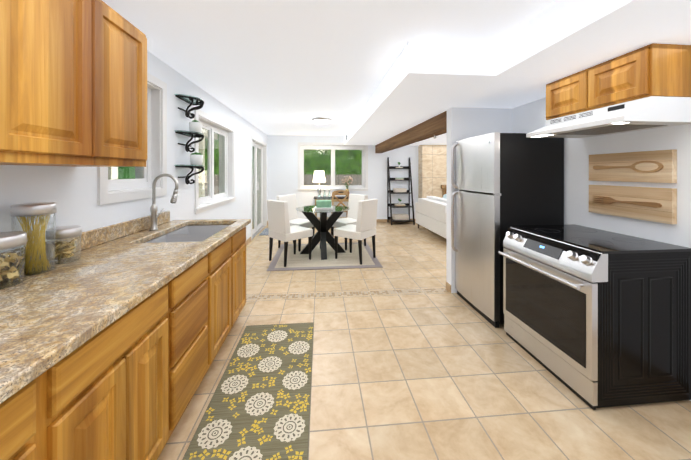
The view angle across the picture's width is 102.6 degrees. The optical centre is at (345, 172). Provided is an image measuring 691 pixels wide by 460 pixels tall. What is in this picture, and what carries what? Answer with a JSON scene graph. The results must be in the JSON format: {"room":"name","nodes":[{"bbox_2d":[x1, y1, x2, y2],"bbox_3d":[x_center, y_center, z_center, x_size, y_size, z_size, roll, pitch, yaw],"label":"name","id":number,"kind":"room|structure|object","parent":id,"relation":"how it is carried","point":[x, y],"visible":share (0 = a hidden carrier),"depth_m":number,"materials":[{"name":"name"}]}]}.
{"room":"kitchen","nodes":[
{"label":"kitchen","id":0,"kind":"room"},
{"bbox_2d":[0,50,266,252],"bbox_3d":[-1.681,0.189,2.220,0.200,2.330,10.450,0,0,-5],"label":"wall","id":1,"kind":"structure","parent":0,"point":[70,192],"depth_m":2.36,"materials":[{"name":"paint"}]},
{"bbox_2d":[0,0,99,166],"bbox_3d":[-1.270,-0.414,0.986,0.388,0.760,0.400,0,0,-5],"label":"upper cabinet","id":2,"kind":"object","parent":1,"relation":"attached to","point":[73,83],"depth_m":1.02,"materials":[{"name":"brown wood"}]},
{"bbox_2d":[100,0,146,166],"bbox_3d":[-1.307,-0.415,1.384,0.388,0.760,0.400,0,0,-5],"label":"upper cabinet","id":3,"kind":"object","parent":1,"relation":"attached to","point":[123,47],"depth_m":1.38,"materials":[{"name":"brown wood"}]},
{"bbox_2d":[97,72,166,204],"bbox_3d":[-1.659,-0.296,2.075,0.216,0.990,0.750,0,0,-5],"label":"sink window","id":4,"kind":"structure","parent":1,"relation":"in","point":[116,190],"depth_m":2.35,"materials":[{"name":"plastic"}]},
{"bbox_2d":[175,165,203,183],"bbox_3d":[-1.535,0.020,2.810,0.195,0.194,0.370,0,0,-5],"label":"wall shelf","id":5,"kind":"object","parent":1,"relation":"attached to","point":[192,167],"visible":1,"depth_m":2.80,"materials":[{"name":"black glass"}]},
{"bbox_2d":[190,152,202,164],"bbox_3d":[-1.524,-0.145,2.831,0.121,0.133,0.122,0,0,-5],"label":"succulent","id":6,"kind":"object","parent":5,"relation":"on","point":[196,158],"visible":0.96,"depth_m":2.79,"materials":[{"name":"white ceramic"}]},
{"bbox_2d":[175,130,203,151],"bbox_3d":[-1.535,-0.305,2.810,0.195,0.194,0.370,0,0,-5],"label":"wall shelf","id":7,"kind":"object","parent":1,"relation":"attached to","point":[192,134],"visible":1,"depth_m":2.77,"materials":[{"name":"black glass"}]},
{"bbox_2d":[189,120,201,132],"bbox_3d":[-1.522,-0.470,2.811,0.121,0.134,0.122,0,0,-5],"label":"succulent","id":8,"kind":"object","parent":7,"relation":"on","point":[195,125],"visible":0.96,"depth_m":2.77,"materials":[{"name":"white ceramic"}]},
{"bbox_2d":[175,94,203,118],"bbox_3d":[-1.535,-0.650,2.809,0.195,0.194,0.370,0,0,-5],"label":"wall shelf","id":9,"kind":"object","parent":1,"relation":"attached to","point":[191,100],"visible":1,"depth_m":2.78,"materials":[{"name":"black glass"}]},
{"bbox_2d":[194,109,235,214],"bbox_3d":[-1.801,-0.129,3.719,0.235,1.170,1.410,0,0,-5],"label":"sliding window","id":10,"kind":"structure","parent":1,"relation":"in","point":[212,125],"depth_m":3.83,"materials":[{"name":"plastic"}]},
{"bbox_2d":[251,135,266,240],"bbox_3d":[-2.046,0.299,6.279,0.216,2.095,1.570,0,0,-5],"label":"door","id":11,"kind":"structure","parent":1,"relation":"in","point":[259,181],"depth_m":6.82,"materials":[{"name":"white metal"}]},
{"bbox_2d":[102,0,555,135],"bbox_3d":[1.934,-1.036,2.550,7.460,0.120,10.450,0,0,-5],"label":"ceiling","id":12,"kind":"structure","parent":0,"point":[281,67],"depth_m":2.06,"materials":[{"name":"paint"}]},
{"bbox_2d":[312,117,330,123],"bbox_3d":[-0.435,-0.940,5.059,0.350,0.080,0.350,0,0,-5],"label":"flush-mount ceiling light","id":13,"kind":"object","parent":12,"relation":"attached to","point":[320,120],"visible":1,"depth_m":4.94,"materials":[{"name":"white glass"}]},
{"bbox_2d":[267,135,417,220],"bbox_3d":[1.565,0.180,7.665,7.260,2.330,0.200,0,0,-5],"label":"wall","id":14,"kind":"structure","parent":0,"point":[282,164],"depth_m":7.41,"materials":[{"name":"paint"}]},
{"bbox_2d":[297,142,367,190],"bbox_3d":[-0.336,-0.155,7.472,1.890,1.290,0.235,0,0,-5],"label":"dining room window","id":15,"kind":"structure","parent":14,"relation":"in","point":[332,147],"depth_m":7.43,"materials":[{"name":"plastic"}]},
{"bbox_2d":[267,219,412,224],"bbox_3d":[-0.043,1.302,7.413,4.009,0.084,0.009,0,0,-5],"label":"baseboard","id":16,"kind":"structure","parent":14,"relation":"attached to","point":[378,220],"depth_m":7.50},
{"bbox_2d":[157,222,690,459],"bbox_3d":[1.884,1.413,2.549,7.960,0.120,10.850,0,0,-5],"label":"floor","id":17,"kind":"structure","parent":0,"point":[413,358],"depth_m":1.81,"materials":[{"name":"tile"}]},
{"bbox_2d":[0,361,59,459],"bbox_3d":[-1.067,0.922,0.369,0.679,0.868,0.610,0,0,-5],"label":"base cabinet","id":18,"kind":"object","parent":17,"relation":"on","point":[30,418],"depth_m":0.67,"materials":[{"name":"brown wood"}]},
{"bbox_2d":[60,277,175,459],"bbox_3d":[-1.122,0.921,0.967,0.679,0.868,0.590,0,0,-5],"label":"base cabinet","id":19,"kind":"object","parent":17,"relation":"on","point":[125,386],"depth_m":0.99,"materials":[{"name":"brown wood"}]},
{"bbox_2d":[176,251,211,424],"bbox_3d":[-1.169,0.920,1.487,0.679,0.868,0.455,0,0,-5],"label":"base cabinet","id":20,"kind":"object","parent":17,"relation":"on","point":[194,284],"depth_m":1.51,"materials":[{"name":"brown wood"}]},
{"bbox_2d":[187,225,245,319],"bbox_3d":[-1.252,0.919,2.383,0.679,0.868,0.465,0,0,-5],"label":"base cabinet","id":21,"kind":"object","parent":17,"relation":"on","point":[241,235],"depth_m":2.43,"materials":[{"name":"brown wood"}]},
{"bbox_2d":[0,211,250,403],"bbox_3d":[-1.116,0.414,1.042,0.706,0.142,3.200,0,0,-5],"label":"countertop","id":22,"kind":"structure","parent":21,"relation":"on","point":[60,312],"depth_m":1.06,"materials":[{"name":"beige stone"}]},
{"bbox_2d":[0,231,26,289],"bbox_3d":[-1.371,0.344,1.084,0.162,0.200,0.162,0,0,-5],"label":"jar","id":23,"kind":"object","parent":22,"relation":"on","point":[10,239],"visible":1,"depth_m":1.10,"materials":[{"name":"clear glass"}]},
{"bbox_2d":[10,202,56,276],"bbox_3d":[-1.395,0.291,1.242,0.138,0.305,0.138,0,0,-5],"label":"jar","id":24,"kind":"object","parent":22,"relation":"on","point":[40,210],"visible":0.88,"depth_m":1.23,"materials":[{"name":"clear glass"}]},
{"bbox_2d":[46,225,81,264],"bbox_3d":[-1.412,0.359,1.391,0.128,0.168,0.128,0,0,-5],"label":"jar","id":25,"kind":"object","parent":22,"relation":"on","point":[66,248],"visible":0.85,"depth_m":1.37,"materials":[{"name":"clear glass"}]},
{"bbox_2d":[149,174,178,230],"bbox_3d":[-1.411,0.224,2.187,0.210,0.436,0.133,0,0,-5],"label":"gooseneck faucet","id":26,"kind":"object","parent":22,"relation":"on","point":[154,216],"visible":1,"depth_m":2.14,"materials":[{"name":"silver metal"}]},
{"bbox_2d":[145,225,228,242],"bbox_3d":[-1.189,0.586,2.165,0.464,0.200,0.804,0,0,-5],"label":"double-bowl sink","id":27,"kind":"object","parent":22,"relation":"in","point":[196,233],"visible":0.17,"depth_m":2.19,"materials":[{"name":"silver metal"}]},
{"bbox_2d":[212,234,235,361],"bbox_3d":[-1.210,0.920,1.925,0.679,0.868,0.455,0,0,-5],"label":"base cabinet","id":28,"kind":"object","parent":17,"relation":"on","point":[224,255],"depth_m":1.99,"materials":[{"name":"brown wood"}]},
{"bbox_2d":[182,322,313,459],"bbox_3d":[-0.432,1.352,0.875,0.595,0.008,3.188,0,0,-5],"label":"runner rug","id":29,"kind":"object","parent":17,"relation":"on","point":[258,407],"visible":1,"depth_m":1.62,"materials":[{"name":"fabric"}]},
{"bbox_2d":[259,228,268,234],"bbox_3d":[-1.638,1.342,6.343,0.520,0.008,0.750,0,0,-5],"label":"doormat","id":30,"kind":"object","parent":17,"relation":"on","point":[265,231],"visible":0.29,"depth_m":6.21,"materials":[{"name":"grey fabric"}]},
{"bbox_2d":[267,242,382,270],"bbox_3d":[-0.339,1.345,4.559,1.620,0.009,1.380,0,0,-5],"label":"dining rug","id":31,"kind":"object","parent":17,"relation":"on","point":[346,260],"visible":0.73,"depth_m":4.28,"materials":[{"name":"beige fabric"}]},
{"bbox_2d":[267,200,312,266],"bbox_3d":[-0.850,0.875,4.241,0.460,0.929,0.534,0,0,44],"label":"dining chair","id":32,"kind":"object","parent":31,"relation":"on","point":[280,228],"visible":1,"depth_m":4.06,"materials":[{"name":"white fabric"}]},
{"bbox_2d":[276,194,314,251],"bbox_3d":[-0.890,0.874,4.997,0.534,0.929,0.460,0,0,29],"label":"dining chair","id":33,"kind":"object","parent":31,"relation":"on","point":[290,199],"visible":0.48,"depth_m":5.04,"materials":[{"name":"white fabric"}]},
{"bbox_2d":[296,205,349,259],"bbox_3d":[-0.377,0.966,4.646,0.900,0.746,0.900,0,0,-5],"label":"table","id":34,"kind":"object","parent":31,"relation":"on","point":[323,225],"visible":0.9,"depth_m":4.58,"materials":[{"name":"black paint"}]},
{"bbox_2d":[314,200,332,209],"bbox_3d":[-0.358,0.525,4.546,0.300,0.135,0.240,0,0,-5],"label":"centerpiece tray","id":35,"kind":"object","parent":34,"relation":"on","point":[323,204],"visible":1,"depth_m":4.46,"materials":[{"name":"green glass"}]},
{"bbox_2d":[331,194,367,249],"bbox_3d":[0.063,0.874,5.085,0.534,0.929,0.460,0,0,-39],"label":"dining chair","id":36,"kind":"object","parent":31,"relation":"on","point":[354,199],"visible":0.46,"depth_m":5.13,"materials":[{"name":"white fabric"}]},
{"bbox_2d":[334,199,377,264],"bbox_3d":[0.161,0.875,4.334,0.534,0.929,0.460,0,0,36],"label":"dining chair","id":37,"kind":"object","parent":31,"relation":"on","point":[364,227],"visible":1,"depth_m":4.17,"materials":[{"name":"white fabric"}]},
{"bbox_2d":[314,196,347,219],"bbox_3d":[-0.321,0.985,7.204,1.000,0.719,0.366,0,0,-5],"label":"console table","id":38,"kind":"object","parent":17,"relation":"on","point":[340,198],"visible":0.23,"depth_m":7.05,"materials":[{"name":"brown wood"}]},
{"bbox_2d":[313,171,325,196],"bbox_3d":[-0.680,0.284,7.177,0.350,0.680,0.350,0,0,-5],"label":"table lamp","id":39,"kind":"object","parent":38,"relation":"on","point":[319,176],"visible":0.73,"depth_m":7.06,"materials":[{"name":"white fabric"}]},
{"bbox_2d":[342,176,352,195],"bbox_3d":[0.046,0.356,7.243,0.283,0.537,0.164,0,0,-5],"label":"vase","id":40,"kind":"object","parent":38,"relation":"on","point":[348,183],"visible":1,"depth_m":7.23,"materials":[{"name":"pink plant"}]},
{"bbox_2d":[331,190,349,217],"bbox_3d":[-0.126,0.873,6.608,0.420,0.944,0.457,0,0,-5],"label":"x-back chair","id":41,"kind":"object","parent":17,"relation":"on","point":[340,192],"visible":0.42,"depth_m":6.39,"materials":[{"name":"brown wood"}]},
{"bbox_2d":[387,157,414,224],"bbox_3d":[1.464,0.465,7.335,0.620,1.759,0.430,0,0,-5],"label":"ladder shelf","id":42,"kind":"object","parent":17,"relation":"on","point":[390,192],"visible":0.77,"depth_m":7.42,"materials":[{"name":"black wood"}]},
{"bbox_2d":[393,188,406,192],"bbox_3d":[1.457,0.469,7.415,0.320,0.110,0.170,0,0,-5],"label":"basket","id":43,"kind":"object","parent":42,"relation":"on","point":[399,190],"visible":1,"depth_m":7.33,"materials":[{"name":"beige wicker"}]},
{"bbox_2d":[392,214,408,219],"bbox_3d":[1.462,1.174,7.362,0.380,0.140,0.260,0,0,-5],"label":"basket","id":44,"kind":"object","parent":42,"relation":"on","point":[400,216],"visible":1,"depth_m":7.24,"materials":[{"name":"beige wicker"}]},
{"bbox_2d":[415,196,446,237],"bbox_3d":[2.239,0.947,5.905,0.920,0.799,1.770,0,0,-5],"label":"sofa","id":45,"kind":"object","parent":17,"relation":"on","point":[431,213],"visible":0.38,"depth_m":5.76,"materials":[{"name":"white fabric"}]},
{"bbox_2d":[451,132,563,327],"bbox_3d":[1.544,0.500,2.769,0.738,1.702,0.704,0,0,-5],"label":"refrigerator","id":46,"kind":"object","parent":17,"relation":"on","point":[504,182],"visible":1,"depth_m":2.45,"materials":[{"name":"silver metal"}]},
{"bbox_2d":[498,224,690,409],"bbox_3d":[1.650,0.897,1.970,0.716,0.906,0.760,0,0,-5],"label":"range","id":47,"kind":"object","parent":17,"relation":"on","point":[594,318],"visible":1,"depth_m":1.62,"materials":[{"name":"black metal"}]},
{"bbox_2d":[418,145,446,197],"bbox_3d":[2.862,0.300,7.533,1.700,2.089,0.300,0,0,-5],"label":"wall","id":48,"kind":"structure","parent":0,"point":[432,169],"depth_m":7.34,"materials":[{"name":"tile"}]},
{"bbox_2d":[441,185,446,194],"bbox_3d":[2.980,0.835,7.348,0.900,1.019,0.089,0,0,-5],"label":"mantel","id":49,"kind":"object","parent":48,"relation":"attached to","point":[444,187],"visible":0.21,"depth_m":7.30,"materials":[{"name":"brown wood"}]},
{"bbox_2d":[446,107,511,292],"bbox_3d":[3.285,0.187,3.364,4.220,2.330,0.120,0,0,-5],"label":"wall","id":50,"kind":"structure","parent":0,"point":[464,122],"depth_m":3.14,"materials":[{"name":"paint"}]},
{"bbox_2d":[344,0,690,145],"bbox_3d":[2.940,-0.856,2.642,5.040,0.239,10.050,0,0,-5],"label":"ceiling","id":51,"kind":"structure","parent":0,"point":[523,64],"depth_m":2.05,"materials":[{"name":"paint"}]},
{"bbox_2d":[375,111,446,152],"bbox_3d":[1.087,-0.633,5.370,0.170,0.214,4.278,0,0,-5],"label":"wood beam","id":52,"kind":"structure","parent":51,"relation":"attached to","point":[431,127],"depth_m":4.25,"materials":[{"name":"brown wood"}]},
{"bbox_2d":[512,97,690,400],"bbox_3d":[2.249,0.193,0.271,0.150,2.330,5.850,0,0,-5],"label":"wall","id":53,"kind":"structure","parent":0,"point":[529,117],"depth_m":2.03,"materials":[{"name":"paint"}]},
{"bbox_2d":[546,43,690,119],"bbox_3d":[1.845,-0.584,1.945,0.332,0.295,0.740,0,0,-5],"label":"upper cabinet","id":54,"kind":"object","parent":53,"relation":"attached to","point":[656,69],"visible":1,"depth_m":1.68,"materials":[{"name":"brown wood"}]},
{"bbox_2d":[526,96,690,137],"bbox_3d":[1.767,-0.361,1.938,0.488,0.144,0.740,0,0,-5],"label":"range hood","id":55,"kind":"object","parent":54,"relation":"attached to","point":[650,112],"visible":1,"depth_m":1.69,"materials":[{"name":"white metal"}]},
{"bbox_2d":[589,185,676,223],"bbox_3d":[1.992,0.206,1.965,0.046,0.220,0.530,0,0,-5],"label":"plaque","id":56,"kind":"object","parent":53,"relation":"attached to","point":[653,204],"visible":1,"depth_m":1.89,"materials":[{"name":"brown wood"}]},
{"bbox_2d":[589,149,676,182],"bbox_3d":[1.991,-0.041,1.964,0.048,0.206,0.530,0,0,-5],"label":"plaque","id":57,"kind":"object","parent":53,"relation":"attached to","point":[658,166],"visible":1,"depth_m":1.89,"materials":[{"name":"brown wood"}]},
{"label":"outside","id":58,"kind":"structure","parent":0,"visible":0},
{"label":"ground","id":59,"kind":"structure","parent":58,"visible":0},
{"bbox_2d":[118,167,134,178],"bbox_3d":[-5.364,-0.196,3.613,3.000,4.005,9.300,0,0,-5],"label":"shrubs","id":60,"kind":"object","parent":59,"relation":"on","point":[122,170],"depth_m":5.42,"materials":[{"name":"green plant"}]},
{"bbox_2d":[108,129,217,197],"bbox_3d":[-2.714,0.101,4.058,1.518,2.620,7.700,0,0,-5],"label":"posts","id":61,"kind":"object","parent":59,"relation":"on","point":[110,169],"depth_m":6.94,"materials":[{"name":"paint"}]},
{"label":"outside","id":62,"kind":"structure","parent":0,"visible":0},
{"bbox_2d":[205,136,361,201],"bbox_3d":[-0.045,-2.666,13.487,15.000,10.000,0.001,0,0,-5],"label":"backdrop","id":63,"kind":"structure","parent":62,"point":[347,167],"depth_m":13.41,"materials":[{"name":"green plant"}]}
]}

